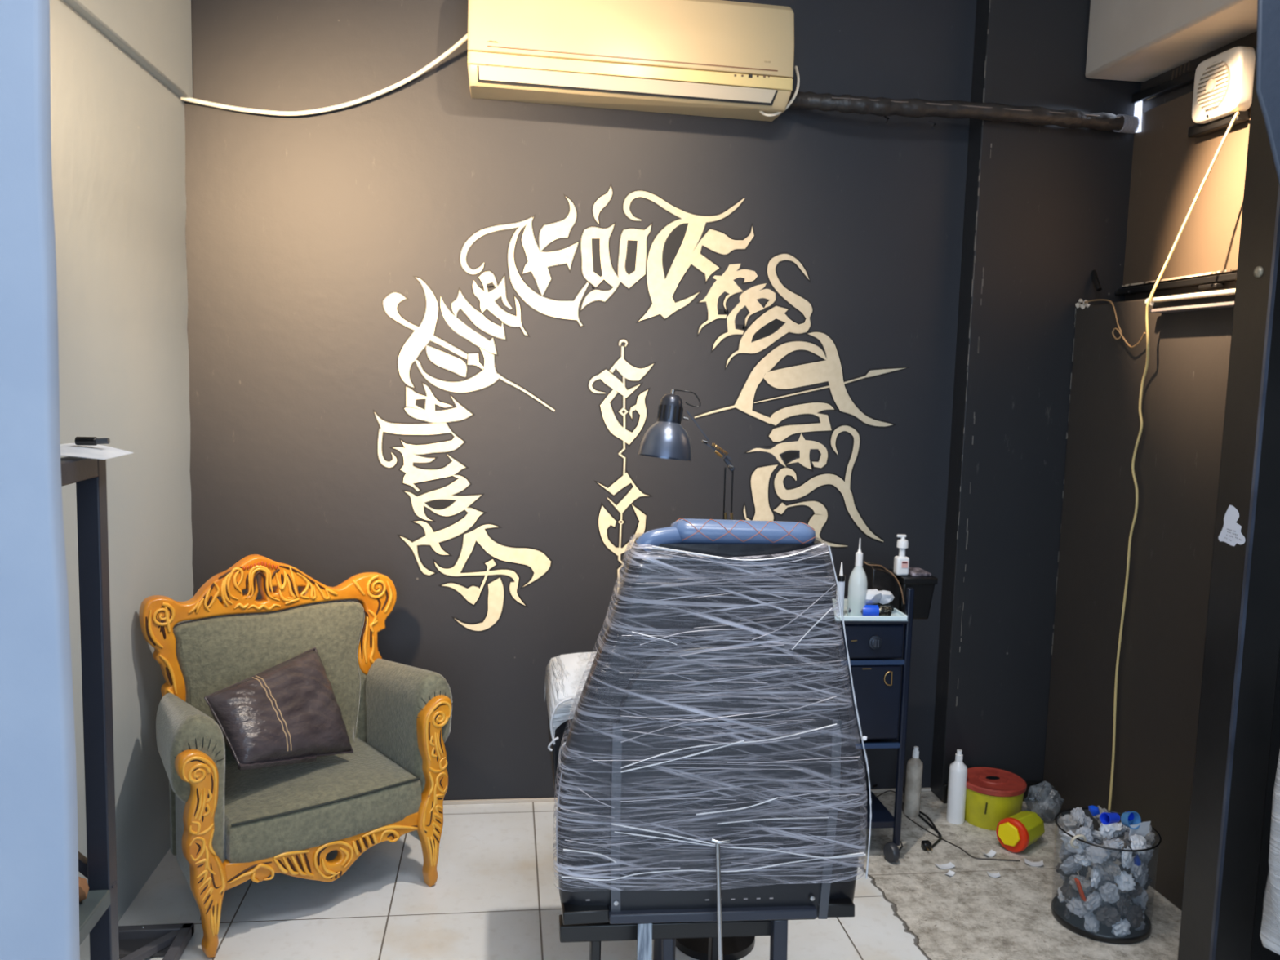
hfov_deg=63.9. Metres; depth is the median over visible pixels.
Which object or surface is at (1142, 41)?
ceiling beam
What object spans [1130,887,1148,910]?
scrap
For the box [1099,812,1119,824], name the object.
cup
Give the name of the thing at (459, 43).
cable
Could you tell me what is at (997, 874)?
paper scrap
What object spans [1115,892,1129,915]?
scrap
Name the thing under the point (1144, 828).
paper scrap
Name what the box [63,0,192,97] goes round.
ceiling beam
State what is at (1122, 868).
scrap
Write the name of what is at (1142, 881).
scrap
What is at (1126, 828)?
crumpled tissue
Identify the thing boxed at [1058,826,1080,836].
crumpled tissue
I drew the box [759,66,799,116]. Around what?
hose
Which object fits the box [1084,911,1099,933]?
scrap
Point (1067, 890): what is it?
scrap
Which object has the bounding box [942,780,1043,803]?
baseboard
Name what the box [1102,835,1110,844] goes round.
scrap
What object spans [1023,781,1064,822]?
plastic bag
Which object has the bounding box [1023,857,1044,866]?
paper scrap
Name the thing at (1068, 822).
crumpled paper
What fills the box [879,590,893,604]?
tissue
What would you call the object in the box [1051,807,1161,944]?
waste bin
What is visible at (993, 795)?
bucket
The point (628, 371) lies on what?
wall lettering
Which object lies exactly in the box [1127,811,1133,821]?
cup
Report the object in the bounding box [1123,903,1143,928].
scrap
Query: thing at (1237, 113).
hanging cable
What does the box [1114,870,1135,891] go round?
crumpled tissue
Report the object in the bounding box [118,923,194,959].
frame
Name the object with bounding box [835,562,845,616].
dropper bottle
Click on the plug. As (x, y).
(926, 845)
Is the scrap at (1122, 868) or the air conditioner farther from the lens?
the air conditioner
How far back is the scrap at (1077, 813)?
2.95 m
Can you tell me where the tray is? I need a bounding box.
[831,598,907,621]
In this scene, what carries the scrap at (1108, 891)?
in the waste bin
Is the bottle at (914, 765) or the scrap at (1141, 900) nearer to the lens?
the scrap at (1141, 900)
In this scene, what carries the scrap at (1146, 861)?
in the waste bin
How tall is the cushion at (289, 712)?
0.282 m
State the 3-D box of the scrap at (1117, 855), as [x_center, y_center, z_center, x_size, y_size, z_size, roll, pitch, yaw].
[1.364,1.071,2.957,0.047,0.046,0.052,4,6,23]
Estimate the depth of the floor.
2.89 m
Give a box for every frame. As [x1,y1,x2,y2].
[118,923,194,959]
[1124,31,1257,301]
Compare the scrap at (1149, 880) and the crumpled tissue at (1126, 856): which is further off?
the scrap at (1149, 880)
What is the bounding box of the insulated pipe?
[787,90,1139,133]
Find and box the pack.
[908,567,931,576]
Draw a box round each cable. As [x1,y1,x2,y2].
[180,33,467,115]
[872,784,942,848]
[876,790,1020,861]
[902,802,940,836]
[1107,111,1239,812]
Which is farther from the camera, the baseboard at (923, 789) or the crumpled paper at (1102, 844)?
the baseboard at (923, 789)
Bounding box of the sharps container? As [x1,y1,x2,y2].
[995,810,1044,852]
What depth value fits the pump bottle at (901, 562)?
3.21 m
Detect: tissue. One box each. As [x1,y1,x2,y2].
[866,588,882,604]
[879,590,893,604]
[1057,884,1067,902]
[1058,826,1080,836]
[1060,830,1086,853]
[1074,853,1091,866]
[1077,891,1091,897]
[1090,866,1100,888]
[1092,830,1102,844]
[1097,822,1115,839]
[1111,918,1130,937]
[1112,822,1125,837]
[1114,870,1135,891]
[1120,811,1129,831]
[1121,845,1133,869]
[1129,834,1146,854]
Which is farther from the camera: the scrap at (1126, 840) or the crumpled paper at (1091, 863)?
the crumpled paper at (1091, 863)
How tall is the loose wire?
0.166 m
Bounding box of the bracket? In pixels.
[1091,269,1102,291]
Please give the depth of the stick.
2.75 m
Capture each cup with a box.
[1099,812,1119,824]
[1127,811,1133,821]
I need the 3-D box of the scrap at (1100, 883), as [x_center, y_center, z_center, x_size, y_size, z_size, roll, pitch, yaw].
[1.302,1.146,2.887,0.030,0.063,0.064,-4,8,-45]
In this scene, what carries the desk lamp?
on the floor
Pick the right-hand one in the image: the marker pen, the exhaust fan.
the exhaust fan
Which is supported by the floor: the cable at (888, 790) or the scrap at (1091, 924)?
the cable at (888, 790)
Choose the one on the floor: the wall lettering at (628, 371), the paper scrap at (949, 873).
the paper scrap at (949, 873)
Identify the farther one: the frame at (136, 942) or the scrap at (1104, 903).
the scrap at (1104, 903)
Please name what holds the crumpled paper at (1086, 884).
in the waste bin
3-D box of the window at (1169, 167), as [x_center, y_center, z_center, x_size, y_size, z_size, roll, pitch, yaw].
[1.712,-0.944,3.264,0.041,0.691,0.784,1,6,-8]
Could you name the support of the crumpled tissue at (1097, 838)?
in the waste bin
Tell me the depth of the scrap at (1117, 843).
2.76 m
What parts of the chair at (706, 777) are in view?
armrest, castor stem, rail, leg, cross rail, castor stem, hinge plate, panel, leg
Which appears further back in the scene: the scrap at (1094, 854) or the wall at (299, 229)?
the wall at (299, 229)
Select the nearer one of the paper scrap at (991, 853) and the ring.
the ring
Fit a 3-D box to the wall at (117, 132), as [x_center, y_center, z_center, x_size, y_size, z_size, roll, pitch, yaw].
[-1.417,-0.309,2.342,0.193,3.050,1.889,1,6,-8]
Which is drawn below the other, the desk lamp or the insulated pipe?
the desk lamp
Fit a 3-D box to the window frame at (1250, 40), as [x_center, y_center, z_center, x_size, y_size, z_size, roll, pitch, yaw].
[2.007,-1.132,2.609,0.370,1.279,1.870,1,6,-8]
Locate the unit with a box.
[862,561,901,610]
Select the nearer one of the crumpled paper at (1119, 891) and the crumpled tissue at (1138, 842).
the crumpled tissue at (1138, 842)
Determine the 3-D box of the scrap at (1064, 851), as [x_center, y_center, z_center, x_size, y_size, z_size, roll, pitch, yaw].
[1.211,1.039,2.902,0.039,0.062,0.058,4,6,19]
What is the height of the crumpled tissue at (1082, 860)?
0.028 m
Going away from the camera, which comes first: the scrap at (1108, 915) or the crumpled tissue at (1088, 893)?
the scrap at (1108, 915)
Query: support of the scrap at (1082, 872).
in the waste bin
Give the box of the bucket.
[964,766,1026,831]
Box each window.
[1115,45,1256,295]
[1133,101,1142,132]
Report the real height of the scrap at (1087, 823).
0.063 m
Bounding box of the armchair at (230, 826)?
[138,554,453,957]
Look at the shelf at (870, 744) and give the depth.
3.17 m
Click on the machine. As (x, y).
(868, 610)
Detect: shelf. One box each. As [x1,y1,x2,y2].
[60,456,119,959]
[854,738,898,750]
[859,780,894,828]
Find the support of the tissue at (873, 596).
on the tray
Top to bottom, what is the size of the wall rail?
0.046 m
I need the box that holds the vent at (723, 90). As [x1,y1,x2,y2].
[476,65,777,106]
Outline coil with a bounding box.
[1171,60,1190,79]
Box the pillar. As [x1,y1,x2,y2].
[929,0,1141,800]
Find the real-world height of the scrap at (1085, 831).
0.050 m
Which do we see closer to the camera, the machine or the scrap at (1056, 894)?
the scrap at (1056, 894)
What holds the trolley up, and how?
on the floor
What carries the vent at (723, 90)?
attached to the air conditioner
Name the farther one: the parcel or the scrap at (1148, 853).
the scrap at (1148, 853)
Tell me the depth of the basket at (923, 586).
3.21 m
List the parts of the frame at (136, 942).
plate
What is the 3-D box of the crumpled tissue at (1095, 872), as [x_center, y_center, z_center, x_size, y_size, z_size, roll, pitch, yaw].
[1.245,1.086,2.804,0.026,0.055,0.057,7,8,42]
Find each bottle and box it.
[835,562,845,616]
[846,537,867,616]
[893,533,909,575]
[903,746,923,817]
[946,749,967,824]
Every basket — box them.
[888,568,937,619]
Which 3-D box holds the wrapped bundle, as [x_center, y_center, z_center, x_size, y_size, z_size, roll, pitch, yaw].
[1.389,0.692,2.135,0.144,0.603,0.139,1,6,-8]
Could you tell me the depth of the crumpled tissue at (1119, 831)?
2.93 m
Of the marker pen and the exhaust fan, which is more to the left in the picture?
the marker pen
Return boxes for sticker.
[1217,504,1244,546]
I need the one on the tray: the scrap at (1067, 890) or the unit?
the unit
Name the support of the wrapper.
in the waste bin
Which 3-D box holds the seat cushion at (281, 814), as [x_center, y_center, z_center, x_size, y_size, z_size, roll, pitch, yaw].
[-0.956,0.894,2.921,0.536,0.140,0.409,-3,8,-39]
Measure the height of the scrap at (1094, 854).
0.040 m
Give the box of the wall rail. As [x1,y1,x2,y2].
[1144,288,1235,313]
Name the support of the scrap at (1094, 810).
in the waste bin
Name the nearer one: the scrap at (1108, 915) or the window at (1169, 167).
the scrap at (1108, 915)
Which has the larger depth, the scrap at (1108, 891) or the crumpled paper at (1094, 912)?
the crumpled paper at (1094, 912)
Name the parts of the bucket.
lid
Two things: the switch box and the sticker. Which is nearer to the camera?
the sticker
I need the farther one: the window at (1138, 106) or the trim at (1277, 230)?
the window at (1138, 106)
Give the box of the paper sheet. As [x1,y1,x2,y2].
[60,443,133,459]
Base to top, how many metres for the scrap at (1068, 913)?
0.048 m
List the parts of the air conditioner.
panel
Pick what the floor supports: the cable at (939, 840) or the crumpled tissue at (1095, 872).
the cable at (939, 840)
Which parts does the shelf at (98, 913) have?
rail, rail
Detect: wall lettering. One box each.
[373,182,908,632]
[586,337,656,598]
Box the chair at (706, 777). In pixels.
[544,518,871,959]
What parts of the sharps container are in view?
lid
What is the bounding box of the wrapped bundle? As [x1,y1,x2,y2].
[1259,750,1279,955]
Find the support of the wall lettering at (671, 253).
attached to the wall at (299, 229)
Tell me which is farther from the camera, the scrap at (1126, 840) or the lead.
the lead
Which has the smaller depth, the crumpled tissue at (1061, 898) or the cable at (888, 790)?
the crumpled tissue at (1061, 898)
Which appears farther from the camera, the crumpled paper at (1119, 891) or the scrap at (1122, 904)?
the crumpled paper at (1119, 891)
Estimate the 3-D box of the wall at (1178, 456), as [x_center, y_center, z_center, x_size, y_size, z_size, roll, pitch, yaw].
[1.876,0.383,2.755,0.550,1.771,1.870,1,6,-8]
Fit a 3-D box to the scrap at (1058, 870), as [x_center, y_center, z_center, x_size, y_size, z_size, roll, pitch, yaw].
[1.209,1.107,2.909,0.064,0.054,0.050,1,6,-8]
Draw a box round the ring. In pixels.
[1070,834,1086,848]
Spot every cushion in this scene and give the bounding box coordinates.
[204,647,353,770]
[224,737,421,863]
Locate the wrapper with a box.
[1133,853,1141,867]
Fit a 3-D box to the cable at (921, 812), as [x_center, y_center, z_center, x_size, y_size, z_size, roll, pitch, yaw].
[0.979,1.165,3.525,0.040,0.007,0.271,0,6,-12]
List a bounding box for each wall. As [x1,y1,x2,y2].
[0,0,79,959]
[49,0,193,959]
[184,0,976,800]
[1043,298,1234,911]
[1177,53,1279,959]
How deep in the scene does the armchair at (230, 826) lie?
2.90 m
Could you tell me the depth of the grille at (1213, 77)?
3.01 m
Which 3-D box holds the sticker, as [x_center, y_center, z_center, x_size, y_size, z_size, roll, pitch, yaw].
[1.330,0.102,2.303,0.001,0.091,0.086,1,6,-8]
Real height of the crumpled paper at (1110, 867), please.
0.033 m
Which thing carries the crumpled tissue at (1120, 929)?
in the waste bin
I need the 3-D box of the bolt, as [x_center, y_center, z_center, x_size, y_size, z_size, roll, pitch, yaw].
[1.344,-0.453,2.233,0.009,0.025,0.025,1,6,-8]
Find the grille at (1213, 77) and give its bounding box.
[1196,60,1230,110]
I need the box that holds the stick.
[1074,877,1086,901]
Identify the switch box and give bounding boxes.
[1187,110,1249,137]
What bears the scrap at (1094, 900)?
in the waste bin
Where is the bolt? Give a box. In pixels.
[1253,266,1263,277]
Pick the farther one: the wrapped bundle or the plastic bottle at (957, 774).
the plastic bottle at (957, 774)
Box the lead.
[863,560,904,604]
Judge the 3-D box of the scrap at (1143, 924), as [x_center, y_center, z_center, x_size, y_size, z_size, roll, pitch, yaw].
[1.376,1.222,2.836,0.046,0.048,0.030,-2,7,-33]
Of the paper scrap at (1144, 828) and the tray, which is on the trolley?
the tray
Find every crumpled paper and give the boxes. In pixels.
[1057,813,1080,834]
[1068,875,1092,892]
[1088,862,1095,869]
[1092,805,1107,823]
[1092,906,1101,915]
[1100,843,1112,862]
[1102,860,1120,875]
[1115,884,1128,897]
[1118,835,1135,856]
[1143,825,1155,845]
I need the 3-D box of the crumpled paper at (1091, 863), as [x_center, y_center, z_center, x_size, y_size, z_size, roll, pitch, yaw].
[1.329,1.103,2.978,0.067,0.042,0.061,1,6,-8]
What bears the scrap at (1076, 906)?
in the waste bin
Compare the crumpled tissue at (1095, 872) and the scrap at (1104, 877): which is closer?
the crumpled tissue at (1095, 872)
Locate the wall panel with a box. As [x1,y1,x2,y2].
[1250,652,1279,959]
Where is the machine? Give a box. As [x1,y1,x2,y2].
[848,604,891,616]
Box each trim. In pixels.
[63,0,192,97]
[955,0,1076,706]
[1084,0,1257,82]
[1208,183,1279,959]
[1255,0,1279,186]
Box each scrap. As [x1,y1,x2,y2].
[934,862,955,869]
[945,870,955,876]
[982,848,996,857]
[986,871,999,877]
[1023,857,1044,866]
[1055,862,1078,876]
[1055,889,1066,905]
[1057,851,1077,860]
[1058,855,1082,874]
[1058,873,1066,880]
[1059,876,1079,902]
[1060,841,1072,857]
[1063,906,1071,919]
[1066,895,1093,918]
[1070,807,1084,824]
[1075,826,1093,845]
[1078,865,1088,877]
[1080,814,1093,835]
[1083,890,1102,910]
[1084,842,1111,864]
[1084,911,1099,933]
[1088,804,1099,816]
[1092,880,1106,890]
[1093,862,1115,884]
[1093,889,1110,906]
[1096,904,1120,927]
[1098,882,1119,903]
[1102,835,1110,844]
[1102,838,1124,852]
[1109,850,1121,861]
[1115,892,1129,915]
[1118,863,1130,874]
[1123,831,1131,847]
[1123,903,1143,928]
[1126,884,1143,898]
[1128,821,1151,840]
[1129,860,1143,879]
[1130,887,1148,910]
[1132,875,1152,889]
[1134,844,1154,860]
[1134,864,1148,887]
[1134,915,1145,930]
[1138,857,1151,865]
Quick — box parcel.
[78,876,88,902]
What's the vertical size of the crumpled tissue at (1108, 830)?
0.062 m
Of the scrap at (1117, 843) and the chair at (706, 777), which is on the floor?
the chair at (706, 777)
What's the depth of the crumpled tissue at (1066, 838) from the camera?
2.85 m
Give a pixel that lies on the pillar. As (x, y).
(1051, 203)
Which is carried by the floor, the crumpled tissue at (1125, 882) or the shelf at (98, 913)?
the shelf at (98, 913)
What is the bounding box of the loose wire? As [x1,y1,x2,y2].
[1084,298,1145,347]
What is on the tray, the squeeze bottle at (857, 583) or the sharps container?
the squeeze bottle at (857, 583)
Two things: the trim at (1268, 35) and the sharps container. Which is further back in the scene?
the sharps container
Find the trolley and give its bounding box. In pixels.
[831,587,914,862]
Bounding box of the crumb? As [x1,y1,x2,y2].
[1075,298,1090,309]
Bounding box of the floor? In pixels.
[118,791,1182,959]
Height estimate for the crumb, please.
0.038 m
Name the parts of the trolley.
post, drawer, cabinet door, round knob, ring handle, post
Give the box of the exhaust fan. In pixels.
[1191,46,1255,124]
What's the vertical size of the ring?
0.045 m
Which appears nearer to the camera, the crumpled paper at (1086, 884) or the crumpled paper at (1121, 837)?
the crumpled paper at (1086, 884)
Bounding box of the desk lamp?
[637,389,755,959]
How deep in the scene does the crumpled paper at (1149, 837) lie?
2.83 m
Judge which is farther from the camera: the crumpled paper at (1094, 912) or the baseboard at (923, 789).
the baseboard at (923, 789)
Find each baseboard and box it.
[443,787,931,804]
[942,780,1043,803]
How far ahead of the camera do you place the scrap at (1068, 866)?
2.85 m
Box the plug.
[920,840,932,850]
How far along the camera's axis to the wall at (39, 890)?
1.47 m
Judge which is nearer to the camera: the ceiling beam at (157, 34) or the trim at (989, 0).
the ceiling beam at (157, 34)
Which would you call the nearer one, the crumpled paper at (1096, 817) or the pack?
the crumpled paper at (1096, 817)
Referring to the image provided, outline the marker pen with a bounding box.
[75,436,110,445]
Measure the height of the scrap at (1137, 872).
0.049 m
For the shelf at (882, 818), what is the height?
0.024 m
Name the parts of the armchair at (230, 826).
arm, post, frame, panel, arm, post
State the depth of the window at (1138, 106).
3.48 m
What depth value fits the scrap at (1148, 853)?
2.81 m
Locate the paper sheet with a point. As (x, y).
(98, 451)
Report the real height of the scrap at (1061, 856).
0.044 m
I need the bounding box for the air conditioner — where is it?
[467,0,794,121]
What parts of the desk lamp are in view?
lamp shade, arm, arm, rod, rod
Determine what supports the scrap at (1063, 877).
in the waste bin
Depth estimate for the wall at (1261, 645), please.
2.30 m
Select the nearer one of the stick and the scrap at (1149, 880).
the stick

